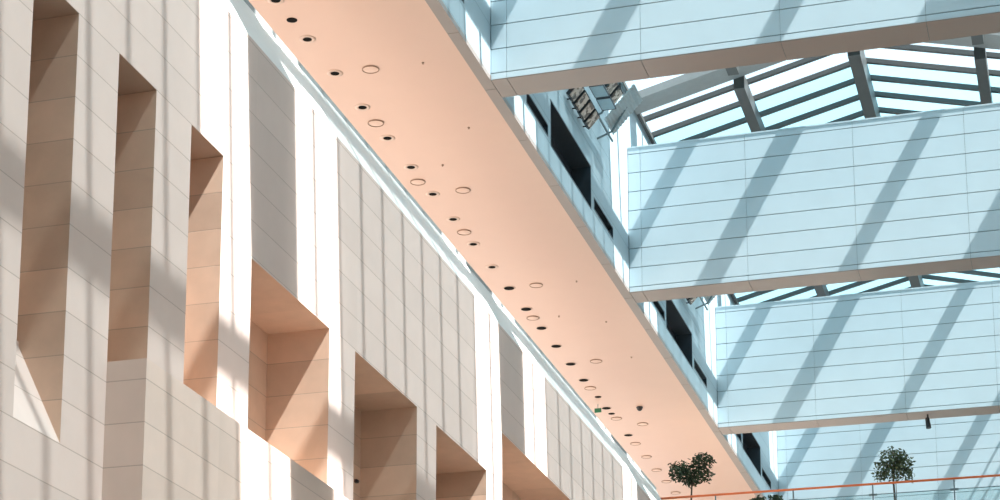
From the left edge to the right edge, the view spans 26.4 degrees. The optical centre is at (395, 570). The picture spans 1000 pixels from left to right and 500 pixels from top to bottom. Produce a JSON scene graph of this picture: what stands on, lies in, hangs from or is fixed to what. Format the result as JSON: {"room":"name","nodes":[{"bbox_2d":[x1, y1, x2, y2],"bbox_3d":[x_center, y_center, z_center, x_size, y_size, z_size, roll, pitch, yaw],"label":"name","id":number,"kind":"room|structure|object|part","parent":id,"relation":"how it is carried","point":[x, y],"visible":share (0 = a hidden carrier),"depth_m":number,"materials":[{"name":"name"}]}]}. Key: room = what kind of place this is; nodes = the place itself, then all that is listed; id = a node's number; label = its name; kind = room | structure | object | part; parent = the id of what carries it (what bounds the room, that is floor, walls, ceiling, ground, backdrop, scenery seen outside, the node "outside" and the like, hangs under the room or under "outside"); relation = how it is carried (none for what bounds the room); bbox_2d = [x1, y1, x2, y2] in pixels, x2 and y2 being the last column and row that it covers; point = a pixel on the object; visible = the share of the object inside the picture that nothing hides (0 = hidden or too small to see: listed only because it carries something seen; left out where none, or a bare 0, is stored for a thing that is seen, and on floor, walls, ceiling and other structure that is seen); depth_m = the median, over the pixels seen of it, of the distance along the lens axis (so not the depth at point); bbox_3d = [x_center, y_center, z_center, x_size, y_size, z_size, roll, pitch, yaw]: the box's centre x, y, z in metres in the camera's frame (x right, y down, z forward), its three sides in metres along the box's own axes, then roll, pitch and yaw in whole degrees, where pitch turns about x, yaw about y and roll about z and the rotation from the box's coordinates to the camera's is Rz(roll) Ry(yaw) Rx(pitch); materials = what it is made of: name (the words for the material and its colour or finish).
{"room":"building atrium","nodes":[
{"label":"building atrium","id":0,"kind":"room"},
{"bbox_2d":[102,358,348,499],"bbox_3d":[8.260,9.741,60.141,0.550,9.815,74.320,-3,-13,18],"label":"wall","id":1,"kind":"structure","parent":0,"point":[163,440],"depth_m":27.47,"materials":[{"name":"stone"}]},
{"bbox_2d":[0,0,650,499],"bbox_3d":[3.496,4.043,49.432,1.210,16.320,99.500,-3,-13,18],"label":"wall","id":2,"kind":"structure","parent":0,"point":[297,203],"depth_m":31.56,"materials":[{"name":"stone"}]},
{"bbox_2d":[13,0,78,442],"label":"wall recess","id":3,"kind":"structure","parent":2,"relation":"in","point":[38,384],"depth_m":26.16,"materials":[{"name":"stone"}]},
{"bbox_3d":[-4.716,-2.232,25.213,1.088,1.380,1.170,-3,-13,18],"label":"sloping sill","id":4,"kind":"part","parent":3,"relation":"part of","materials":[{"name":"stone"}]},
{"bbox_2d":[107,53,156,361],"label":"wall recess","id":5,"kind":"structure","parent":2,"relation":"in","point":[136,103],"depth_m":28.47,"materials":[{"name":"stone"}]},
{"bbox_2d":[183,125,222,405],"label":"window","id":6,"kind":"structure","parent":2,"relation":"in","point":[206,162],"depth_m":30.63,"materials":[{"name":"stone"}]},
{"bbox_2d":[247,259,329,483],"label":"wall recess","id":7,"kind":"structure","parent":2,"relation":"in","point":[288,386],"depth_m":34.75,"materials":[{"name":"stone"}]},
{"bbox_3d":[-2.693,-2.726,33.352,0.050,3.215,3.490,-3,-13,18],"label":"panel","id":8,"kind":"part","parent":7,"relation":"part of","materials":[{"name":"stone"}]},
{"bbox_2d":[353,351,416,499],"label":"window","id":9,"kind":"structure","parent":2,"relation":"in","point":[385,419],"depth_m":39.20,"materials":[{"name":"stone"}]},
{"bbox_3d":[-1.223,-1.776,37.687,0.050,3.225,3.540,-3,-13,18],"label":"panel","id":10,"kind":"part","parent":9,"relation":"part of","materials":[{"name":"stone"}]},
{"bbox_2d":[219,0,660,499],"bbox_3d":[-1.950,-8.248,34.596,0.950,1.310,63.550,-3,-13,18],"label":"trim","id":11,"kind":"structure","parent":2,"relation":"on","point":[238,9],"depth_m":40.71,"materials":[{"name":"paint"}]},
{"bbox_2d":[436,425,485,499],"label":"window","id":12,"kind":"structure","parent":2,"relation":"in","point":[459,476],"depth_m":43.56,"materials":[{"name":"stone"}]},
{"bbox_2d":[502,433,569,499],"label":"window","id":13,"kind":"structure","parent":2,"relation":"in","point":[522,479],"depth_m":48.80,"materials":[{"name":"paint"}]},
{"bbox_3d":[2.264,-0.059,48.067,0.050,4.335,7.080,-3,-13,18],"label":"panel","id":14,"kind":"part","parent":13,"relation":"part of","materials":[{"name":"paint"}]},
{"bbox_2d":[248,0,755,499],"bbox_3d":[1.139,-9.086,53.123,5.950,0.300,99.500,-3,-13,18],"label":"ceiling","id":15,"kind":"structure","parent":0,"point":[520,227],"depth_m":52.79,"materials":[{"name":"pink paint"}]},
{"bbox_2d":[267,0,284,4],"bbox_3d":[-2.386,-11.319,42.254,0.350,0.010,0.350,-3,-13,18],"label":"recessed light","id":16,"kind":"object","parent":15,"relation":"in","point":[276,2],"visible":1,"depth_m":42.30,"materials":[{"name":"metal"}]},
{"bbox_2d":[287,17,296,22],"bbox_3d":[-2.106,-11.138,43.080,0.220,0.008,0.220,-3,-13,18],"label":"recessed light","id":17,"kind":"object","parent":15,"relation":"in","point":[291,20],"visible":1,"depth_m":43.08,"materials":[{"name":"black metal"}]},
{"bbox_2d":[299,35,315,42],"bbox_3d":[-1.826,-10.956,43.904,0.350,0.010,0.350,-3,-13,18],"label":"recessed light","id":18,"kind":"object","parent":15,"relation":"in","point":[303,39],"visible":1,"depth_m":43.90,"materials":[{"name":"white metal"}]},
{"bbox_2d":[327,70,342,76],"bbox_3d":[-1.301,-10.615,45.453,0.350,0.010,0.350,-3,-13,18],"label":"recessed light","id":19,"kind":"object","parent":15,"relation":"in","point":[338,73],"visible":1,"depth_m":45.46,"materials":[{"name":"metal"}]},
{"bbox_2d":[355,104,369,110],"bbox_3d":[-0.738,-10.249,47.112,0.350,0.010,0.350,-3,-13,18],"label":"recessed light","id":20,"kind":"object","parent":15,"relation":"in","point":[362,107],"visible":1,"depth_m":47.11,"materials":[{"name":"white metal"}]},
{"bbox_2d":[362,65,378,73],"bbox_3d":[-0.538,-10.646,45.244,0.370,0.022,0.370,-3,-13,18],"label":"recessed light","id":21,"kind":"object","parent":15,"relation":"in","point":[369,69],"visible":1,"depth_m":45.22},
{"bbox_2d":[363,67,377,72],"bbox_3d":[-0.538,-10.643,45.243,0.328,0.010,0.328,-3,-13,18],"label":"diffuser","id":22,"kind":"object","parent":21,"relation":"attached to","point":[365,69],"depth_m":45.24,"materials":[{"name":"white plastic"}]},
{"bbox_2d":[368,120,383,126],"bbox_3d":[-0.451,-10.064,47.923,0.370,0.022,0.370,-3,-13,18],"label":"recessed light","id":23,"kind":"object","parent":15,"relation":"in","point":[373,123],"visible":1,"depth_m":47.91,"materials":[{"name":"white plastic"}]},
{"bbox_2d":[369,121,382,125],"bbox_3d":[-0.452,-10.060,47.922,0.328,0.010,0.328,-3,-13,18],"label":"diffuser","id":24,"kind":"object","parent":23,"relation":"attached to","point":[371,123],"depth_m":47.91,"materials":[{"name":"white plastic"}]},
{"bbox_2d":[380,135,394,140],"bbox_3d":[-0.190,-9.894,48.725,0.350,0.010,0.350,-3,-13,18],"label":"recessed light","id":25,"kind":"object","parent":15,"relation":"in","point":[384,137],"visible":1,"depth_m":48.73,"materials":[{"name":"metal"}]},
{"bbox_2d":[404,164,417,169],"bbox_3d":[0.360,-9.537,50.347,0.350,0.010,0.350,-3,-13,18],"label":"recessed light","id":26,"kind":"object","parent":15,"relation":"in","point":[410,166],"visible":1,"depth_m":50.36,"materials":[{"name":"metal"}]},
{"bbox_2d":[410,179,424,185],"bbox_3d":[0.529,-9.340,51.218,0.370,0.022,0.370,-3,-13,18],"label":"recessed light","id":27,"kind":"object","parent":15,"relation":"in","point":[417,182],"visible":1,"depth_m":51.21,"materials":[{"name":"white plastic"}]},
{"bbox_2d":[411,180,424,184],"bbox_3d":[0.529,-9.336,51.217,0.328,0.010,0.328,-3,-13,18],"label":"diffuser","id":28,"kind":"object","parent":27,"relation":"attached to","point":[414,182],"depth_m":51.21,"materials":[{"name":"white plastic"}]},
{"bbox_2d":[426,191,439,196],"bbox_3d":[0.904,-9.184,51.951,0.350,0.010,0.350,-3,-13,18],"label":"recessed light","id":29,"kind":"object","parent":15,"relation":"in","point":[432,193],"visible":1,"depth_m":51.96,"materials":[{"name":"white metal"}]},
{"bbox_2d":[446,216,459,221],"bbox_3d":[1.445,-8.832,53.546,0.350,0.010,0.350,-3,-13,18],"label":"recessed light","id":30,"kind":"object","parent":15,"relation":"in","point":[450,219],"visible":1,"depth_m":53.55,"materials":[{"name":"metal"}]},
{"bbox_2d":[455,187,469,193],"bbox_3d":[1.629,-9.226,51.693,0.370,0.022,0.370,-3,-13,18],"label":"recessed light","id":31,"kind":"object","parent":15,"relation":"in","point":[462,190],"visible":1,"depth_m":51.68,"materials":[{"name":"white plastic"}]},
{"bbox_2d":[456,188,469,192],"bbox_3d":[1.629,-9.222,51.692,0.328,0.010,0.328,-3,-13,18],"label":"diffuser","id":32,"kind":"object","parent":31,"relation":"attached to","point":[459,190],"depth_m":51.68,"materials":[{"name":"white plastic"}]},
{"bbox_2d":[457,229,470,234],"bbox_3d":[1.747,-8.637,54.403,0.370,0.022,0.370,-3,-13,18],"label":"recessed light","id":33,"kind":"object","parent":15,"relation":"in","point":[463,231],"visible":1,"depth_m":54.38,"materials":[{"name":"white plastic"}]},
{"bbox_2d":[467,242,479,246],"bbox_3d":[2.014,-8.463,55.224,0.350,0.010,0.350,-3,-13,18],"label":"recessed light","id":34,"kind":"object","parent":15,"relation":"in","point":[473,244],"visible":1,"depth_m":55.24,"materials":[{"name":"white metal"}]},
{"bbox_2d":[486,265,497,268],"bbox_3d":[2.571,-8.101,56.864,0.350,0.010,0.350,-3,-13,18],"label":"recessed light","id":35,"kind":"object","parent":15,"relation":"in","point":[487,266],"visible":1,"depth_m":56.85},
{"bbox_2d":[503,286,514,289],"bbox_3d":[3.115,-7.748,58.468,0.350,0.010,0.350,-3,-13,18],"label":"recessed light","id":36,"kind":"object","parent":15,"relation":"in","point":[506,287],"visible":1,"depth_m":58.49,"materials":[{"name":"black metal"}]},
{"bbox_2d":[520,307,531,310],"bbox_3d":[3.684,-7.379,60.146,0.350,0.010,0.350,-3,-13,18],"label":"recessed light","id":37,"kind":"object","parent":15,"relation":"in","point":[523,308],"visible":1,"depth_m":60.17,"materials":[{"name":"black metal"}]},
{"bbox_2d":[526,316,538,320],"bbox_3d":[3.923,-7.211,60.880,0.370,0.022,0.370,-3,-13,18],"label":"recessed light","id":38,"kind":"object","parent":15,"relation":"in","point":[532,318],"visible":1,"depth_m":60.88,"materials":[{"name":"beige plastic"}]},
{"bbox_2d":[529,283,542,287],"bbox_3d":[3.840,-7.791,58.210,0.370,0.022,0.370,-3,-13,18],"label":"recessed light","id":39,"kind":"object","parent":15,"relation":"in","point":[533,285],"visible":1,"depth_m":58.19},
{"bbox_2d":[530,284,541,286],"bbox_3d":[3.840,-7.787,58.209,0.328,0.010,0.328,-3,-13,18],"label":"diffuser","id":40,"kind":"object","parent":39,"relation":"attached to","point":[531,285],"depth_m":58.20,"materials":[{"name":"white plastic"}]},
{"bbox_2d":[536,326,546,329],"bbox_3d":[4.229,-7.026,61.750,0.350,0.010,0.350,-3,-13,18],"label":"recessed light","id":41,"kind":"object","parent":15,"relation":"in","point":[538,327],"visible":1,"depth_m":61.77,"materials":[{"name":"black metal"}]},
{"bbox_2d":[550,344,561,347],"bbox_3d":[4.776,-6.670,63.363,0.350,0.010,0.350,-3,-13,18],"label":"recessed light","id":42,"kind":"object","parent":15,"relation":"in","point":[553,345],"visible":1,"depth_m":63.38,"materials":[{"name":"black metal"}]},
{"bbox_2d":[565,362,575,365],"bbox_3d":[5.345,-6.301,65.041,0.350,0.010,0.350,-3,-13,18],"label":"recessed light","id":43,"kind":"object","parent":15,"relation":"in","point":[568,363],"visible":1,"depth_m":65.07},
{"bbox_2d":[578,378,588,381],"bbox_3d":[5.886,-5.950,66.635,0.350,0.010,0.350,-3,-13,18],"label":"recessed light","id":44,"kind":"object","parent":15,"relation":"in","point":[582,379],"visible":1,"depth_m":66.66,"materials":[{"name":"black metal"}]},
{"bbox_2d":[584,386,595,389],"bbox_3d":[6.163,-5.764,67.450,0.370,0.022,0.370,-3,-13,18],"label":"recessed light","id":45,"kind":"object","parent":15,"relation":"in","point":[588,387],"visible":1,"depth_m":67.43,"materials":[{"name":"white plastic"}]},
{"bbox_2d":[590,359,601,362],"bbox_3d":[6.095,-6.354,64.733,0.370,0.022,0.370,-3,-13,18],"label":"recessed light","id":46,"kind":"object","parent":15,"relation":"in","point":[593,360],"visible":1,"depth_m":64.72,"materials":[{"name":"beige plastic"}]},
{"bbox_2d":[594,408,600,412],"bbox_3d":[6.569,-5.259,69.153,0.224,0.280,0.028,-3,-13,18],"label":"hanging sign","id":47,"kind":"object","parent":15,"relation":"hanging from","point":[596,410],"visible":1,"depth_m":69.13,"materials":[{"name":"green metal"}]},
{"bbox_2d":[611,417,621,420],"bbox_3d":[7.336,-5.036,70.753,0.370,0.022,0.370,-3,-13,18],"label":"recessed light","id":48,"kind":"object","parent":15,"relation":"in","point":[612,418],"visible":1,"depth_m":70.70,"materials":[{"name":"beige"}]},
{"bbox_2d":[637,422,647,425],"bbox_3d":[8.280,-4.895,71.362,0.370,0.022,0.370,-3,-13,18],"label":"recessed light","id":49,"kind":"object","parent":15,"relation":"in","point":[641,423],"visible":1,"depth_m":71.36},
{"bbox_2d":[641,455,651,458],"bbox_3d":[8.887,-4.010,75.416,0.370,0.022,0.370,-3,-13,18],"label":"recessed light","id":50,"kind":"object","parent":15,"relation":"in","point":[645,456],"visible":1,"depth_m":75.40,"materials":[{"name":"white plastic"}]},
{"bbox_2d":[442,0,778,499],"bbox_3d":[3.825,-12.111,52.878,0.850,5.920,99.500,-3,-13,18],"label":"wall","id":51,"kind":"structure","parent":0,"point":[608,160],"depth_m":57.45,"materials":[{"name":"white paint"}]},
{"bbox_2d":[526,94,547,135],"bbox_3d":[3.053,-10.627,49.706,0.534,0.320,2.000,-3,-13,18],"label":"window","id":52,"kind":"structure","parent":51,"relation":"in","point":[529,101],"depth_m":49.80,"materials":[{"name":"black glass"}]},
{"bbox_2d":[550,99,590,208],"bbox_3d":[4.112,-10.258,52.890,0.534,1.210,4.220,-3,-13,18],"label":"window","id":53,"kind":"structure","parent":51,"relation":"in","point":[564,145],"depth_m":53.97,"materials":[{"name":"black glass"}]},
{"bbox_3d":[3.873,-10.244,52.968,0.030,1.210,4.220,-3,-13,18],"label":"pane","id":54,"kind":"part","parent":53,"relation":"part of","materials":[{"name":"black glass"}]},
{"bbox_2d":[425,0,766,499],"bbox_3d":[0.301,-11.628,41.004,0.250,0.124,123.534,-3,-13,18],"label":"trim","id":55,"kind":"structure","parent":51,"relation":"attached to","point":[438,7],"depth_m":52.90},
{"bbox_2d":[594,198,612,238],"bbox_3d":[5.224,-9.241,56.113,0.534,0.350,2.250,-3,-13,18],"label":"window","id":56,"kind":"structure","parent":51,"relation":"in","point":[597,208],"depth_m":56.25,"materials":[{"name":"black glass"}]},
{"bbox_2d":[566,82,642,141],"bbox_3d":[5.318,-12.097,54.256,1.148,1.586,4.200,-3,-13,18],"label":"rack","id":57,"kind":"object","parent":51,"relation":"attached to","point":[606,95],"visible":0.81,"depth_m":54.25,"materials":[{"name":"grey metal"}]},
{"bbox_3d":[5.063,-11.766,54.269,0.060,0.060,4.200,-3,-13,18],"label":"rail","id":58,"kind":"part","parent":57,"relation":"part of","materials":[{"name":"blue metal"}]},
{"bbox_3d":[5.097,-12.000,53.285,0.340,0.020,0.660,-3,-13,18],"label":"reflector plate","id":59,"kind":"part","parent":57,"relation":"part of","materials":[{"name":"grey metal"}]},
{"bbox_3d":[5.097,-12.010,53.287,0.370,0.060,0.690,-3,-13,18],"label":"plate frame","id":60,"kind":"part","parent":57,"relation":"part of","materials":[{"name":"grey metal"}]},
{"bbox_3d":[5.342,-11.841,54.008,0.340,0.020,0.660,-3,-13,18],"label":"reflector plate","id":61,"kind":"part","parent":57,"relation":"part of","materials":[{"name":"grey metal"}]},
{"bbox_3d":[5.342,-11.850,54.010,0.370,0.060,0.690,-3,-13,18],"label":"plate frame","id":62,"kind":"part","parent":57,"relation":"part of","materials":[{"name":"grey metal"}]},
{"bbox_3d":[5.793,-11.936,55.785,1.084,1.244,0.060,-3,-13,18],"label":"arm","id":63,"kind":"part","parent":57,"relation":"part of","materials":[{"name":"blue metal"}]},
{"bbox_2d":[652,301,664,321],"bbox_3d":[7.465,-7.762,62.713,0.534,0.320,2.000,-3,-13,18],"label":"window","id":64,"kind":"structure","parent":51,"relation":"in","point":[657,305],"depth_m":63.21,"materials":[{"name":"black glass"}]},
{"bbox_2d":[666,300,692,368],"bbox_3d":[8.525,-7.394,65.896,0.534,1.210,4.220,-3,-13,18],"label":"window","id":65,"kind":"structure","parent":51,"relation":"in","point":[676,326],"depth_m":67.35,"materials":[{"name":"black glass"}]},
{"bbox_3d":[8.286,-7.379,65.974,0.030,1.210,4.220,-3,-13,18],"label":"pane","id":66,"kind":"part","parent":65,"relation":"part of","materials":[{"name":"black glass"}]},
{"bbox_2d":[694,358,706,387],"bbox_3d":[9.637,-6.377,69.119,0.534,0.350,2.250,-3,-13,18],"label":"window","id":67,"kind":"structure","parent":51,"relation":"in","point":[697,368],"depth_m":69.30,"materials":[{"name":"black glass"}]},
{"bbox_2d":[686,295,715,310],"bbox_3d":[9.731,-9.233,67.262,1.148,1.586,4.200,-3,-13,18],"label":"rack","id":68,"kind":"object","parent":51,"relation":"attached to","point":[708,299],"visible":0.13,"depth_m":68.66,"materials":[{"name":"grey metal"}]},
{"bbox_3d":[10.205,-9.071,68.791,1.084,1.244,0.060,-3,-13,18],"label":"arm","id":69,"kind":"part","parent":68,"relation":"part of","materials":[{"name":"metal"}]},
{"bbox_2d":[736,434,741,442],"bbox_3d":[11.878,-4.898,75.719,0.534,0.320,2.000,-3,-13,18],"label":"window","id":70,"kind":"structure","parent":51,"relation":"in","point":[739,436],"depth_m":76.52,"materials":[{"name":"black glass"}]},
{"bbox_2d":[742,433,760,475],"bbox_3d":[12.938,-4.529,78.903,0.534,1.210,4.220,-3,-13,18],"label":"window","id":71,"kind":"structure","parent":51,"relation":"in","point":[751,447],"depth_m":80.73,"materials":[{"name":"black glass"}]},
{"bbox_2d":[762,468,770,488],"bbox_3d":[14.050,-3.513,82.125,0.534,0.350,2.250,-3,-13,18],"label":"window","id":72,"kind":"structure","parent":51,"relation":"in","point":[766,478],"depth_m":82.40,"materials":[{"name":"black glass"}]},
{"bbox_3d":[15.145,-0.374,65.977,13.600,0.450,8.700,-3,-13,18],"label":"floor","id":73,"kind":"structure","parent":0,"visible":0},
{"bbox_2d":[668,452,716,499],"bbox_3d":[9.082,-2.248,65.142,1.534,2.723,0.843,-3,-13,18],"label":"potted tree","id":74,"kind":"object","parent":73,"relation":"on","point":[676,470],"visible":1,"depth_m":65.23,"materials":[{"name":"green plant"}]},
{"bbox_2d":[750,495,765,499],"bbox_3d":[10.925,-1.655,64.403,0.717,1.306,0.652,-3,-13,18],"label":"potted shrub","id":75,"kind":"object","parent":73,"relation":"on","point":[757,497],"visible":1,"depth_m":64.42,"materials":[{"name":"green plant"}]},
{"bbox_2d":[768,494,782,499],"bbox_3d":[11.487,-1.680,64.181,0.599,1.272,0.654,6,-13,-22],"label":"potted shrub","id":76,"kind":"object","parent":73,"relation":"on","point":[775,497],"visible":1,"depth_m":64.22,"materials":[{"name":"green plant"}]},
{"bbox_2d":[661,474,999,499],"bbox_3d":[14.034,-2.013,62.163,13.160,1.115,0.090,-3,-13,18],"label":"railing","id":77,"kind":"object","parent":73,"relation":"on","point":[954,489],"visible":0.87,"depth_m":62.38,"materials":[{"name":"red metal"}]},
{"bbox_3d":[14.079,-2.216,62.225,13.090,0.028,0.028,-3,-13,18],"label":"glass rail","id":78,"kind":"part","parent":77,"relation":"part of","materials":[{"name":"clear glass"}]},
{"bbox_2d":[871,446,915,499],"bbox_3d":[14.833,-2.471,63.276,1.340,2.499,0.815,-3,-13,18],"label":"potted tree","id":79,"kind":"object","parent":73,"relation":"on","point":[893,463],"visible":1,"depth_m":63.30,"materials":[{"name":"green plant"}]},
{"bbox_3d":[16.027,-2.247,46.566,0.300,27.640,99.500,-3,-13,18],"label":"wall","id":80,"kind":"structure","parent":0,"visible":0},
{"bbox_2d":[491,0,999,97],"bbox_3d":[8.081,-12.883,44.679,12.390,4.286,0.940,-3,-13,18],"label":"cross beam","id":81,"kind":"structure","parent":80,"relation":"attached to","point":[538,46],"depth_m":44.62,"materials":[{"name":"blue metal"}]},
{"bbox_2d":[622,35,983,90],"bbox_3d":[10.287,-15.938,52.019,12.360,1.831,14.030,-3,-13,18],"label":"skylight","id":82,"kind":"object","parent":80,"relation":"attached to","point":[976,40],"visible":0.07,"depth_m":59.00,"materials":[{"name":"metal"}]},
{"bbox_2d":[627,102,999,302],"bbox_3d":[12.493,-10.018,57.685,12.390,4.286,0.940,-3,-13,18],"label":"cross beam","id":83,"kind":"structure","parent":80,"relation":"attached to","point":[916,193],"depth_m":57.55,"materials":[{"name":"blue metal"}]},
{"bbox_3d":[12.473,-7.932,57.233,12.358,0.017,0.896,-3,-13,18],"label":"underside panel","id":84,"kind":"part","parent":83,"relation":"part of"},
{"bbox_2d":[634,33,999,143],"bbox_3d":[14.699,-13.073,65.025,12.360,1.831,14.030,-3,-13,18],"label":"skylight","id":85,"kind":"object","parent":80,"relation":"attached to","point":[861,87],"visible":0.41,"depth_m":62.06,"materials":[{"name":"clear glass"}]},
{"bbox_3d":[9.703,-14.213,59.890,6.185,1.786,0.900,-3,-13,18],"label":"gutter panel","id":86,"kind":"part","parent":85,"relation":"part of","materials":[{"name":"white metal"}]},
{"bbox_3d":[10.657,-13.746,62.729,6.185,1.566,1.165,-3,-13,18],"label":"frosted glass","id":87,"kind":"part","parent":85,"relation":"part of","materials":[{"name":"white glass"}]},
{"bbox_3d":[11.024,-13.508,63.809,6.185,1.566,1.165,-3,-13,18],"label":"frosted glass","id":88,"kind":"part","parent":85,"relation":"part of","materials":[{"name":"glass"}]},
{"bbox_3d":[11.390,-13.271,64.889,6.185,1.566,1.165,-3,-13,18],"label":"frosted glass","id":89,"kind":"part","parent":85,"relation":"part of","materials":[{"name":"white glass"}]},
{"bbox_3d":[17.622,-13.391,64.058,6.175,1.564,1.165,-3,-13,18],"label":"frosted glass","id":90,"kind":"part","parent":85,"relation":"part of","materials":[{"name":"white glass"}]},
{"bbox_3d":[17.256,-13.629,62.978,6.175,1.564,1.165,-3,-13,18],"label":"frosted glass","id":91,"kind":"part","parent":85,"relation":"part of","materials":[{"name":"white glass"}]},
{"bbox_3d":[16.523,-14.105,60.818,6.175,1.564,1.165,-3,-13,18],"label":"frosted glass","id":92,"kind":"part","parent":85,"relation":"part of","materials":[{"name":"white glass"}]},
{"bbox_3d":[16.890,-13.867,61.898,6.175,1.564,1.165,-3,-13,18],"label":"frosted glass","id":93,"kind":"part","parent":85,"relation":"part of","materials":[{"name":"white glass"}]},
{"bbox_3d":[15.569,-14.571,57.978,6.175,1.784,0.900,-3,-13,18],"label":"gutter panel","id":94,"kind":"part","parent":85,"relation":"part of","materials":[{"name":"white metal"}]},
{"bbox_2d":[715,279,999,434],"bbox_3d":[16.906,-7.154,70.691,12.390,4.286,0.940,-3,-13,18],"label":"cross beam","id":95,"kind":"structure","parent":80,"relation":"attached to","point":[906,354],"depth_m":70.69,"materials":[{"name":"blue metal"}]},
{"bbox_3d":[16.885,-5.068,70.239,12.358,0.017,0.896,-3,-13,18],"label":"underside panel","id":96,"kind":"part","parent":95,"relation":"part of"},
{"bbox_2d":[925,414,930,428],"bbox_3d":[17.484,-4.880,69.880,0.167,0.492,0.221,4,-13,-15],"label":"spotlight","id":97,"kind":"object","parent":95,"relation":"hanging from","point":[927,419],"visible":1,"depth_m":69.83,"materials":[{"name":"black metal"}]},
{"bbox_2d":[730,268,999,304],"bbox_3d":[19.112,-10.209,78.032,12.360,1.831,14.030,-3,-13,18],"label":"skylight","id":98,"kind":"object","parent":80,"relation":"attached to","point":[992,273],"visible":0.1,"depth_m":77.94,"materials":[{"name":"clear glass"}]},
{"bbox_3d":[15.070,-10.882,75.735,6.185,1.566,1.165,-3,-13,18],"label":"frosted glass","id":99,"kind":"part","parent":98,"relation":"part of","materials":[{"name":"glass"}]},
{"bbox_3d":[15.436,-10.644,76.815,6.185,1.566,1.165,-3,-13,18],"label":"frosted glass","id":100,"kind":"part","parent":98,"relation":"part of","materials":[{"name":"white glass"}]},
{"bbox_3d":[15.803,-10.406,77.895,6.185,1.566,1.165,-3,-13,18],"label":"frosted glass","id":101,"kind":"part","parent":98,"relation":"part of","materials":[{"name":"white glass"}]},
{"bbox_3d":[16.169,-10.168,78.975,6.185,1.566,1.165,-3,-13,18],"label":"frosted glass","id":102,"kind":"part","parent":98,"relation":"part of","materials":[{"name":"glass"}]},
{"bbox_3d":[16.535,-9.931,80.055,6.185,1.566,1.165,-3,-13,18],"label":"frosted glass","id":103,"kind":"part","parent":98,"relation":"part of","materials":[{"name":"glass"}]},
{"bbox_3d":[22.401,-10.289,78.144,6.175,1.564,1.165,-3,-13,18],"label":"frosted glass","id":104,"kind":"part","parent":98,"relation":"part of","materials":[{"name":"white glass"}]},
{"bbox_3d":[22.035,-10.527,77.064,6.175,1.564,1.165,-3,-13,18],"label":"frosted glass","id":105,"kind":"part","parent":98,"relation":"part of","materials":[{"name":"white glass"}]},
{"bbox_3d":[21.669,-10.765,75.984,6.175,1.564,1.165,-3,-13,18],"label":"frosted glass","id":106,"kind":"part","parent":98,"relation":"part of","materials":[{"name":"white glass"}]},
{"bbox_2d":[777,413,999,499],"bbox_3d":[21.318,-4.289,83.698,12.390,4.286,0.940,-3,-13,18],"label":"cross beam","id":107,"kind":"structure","parent":80,"relation":"attached to","point":[962,446],"depth_m":83.80,"materials":[{"name":"blue metal"}]}
]}

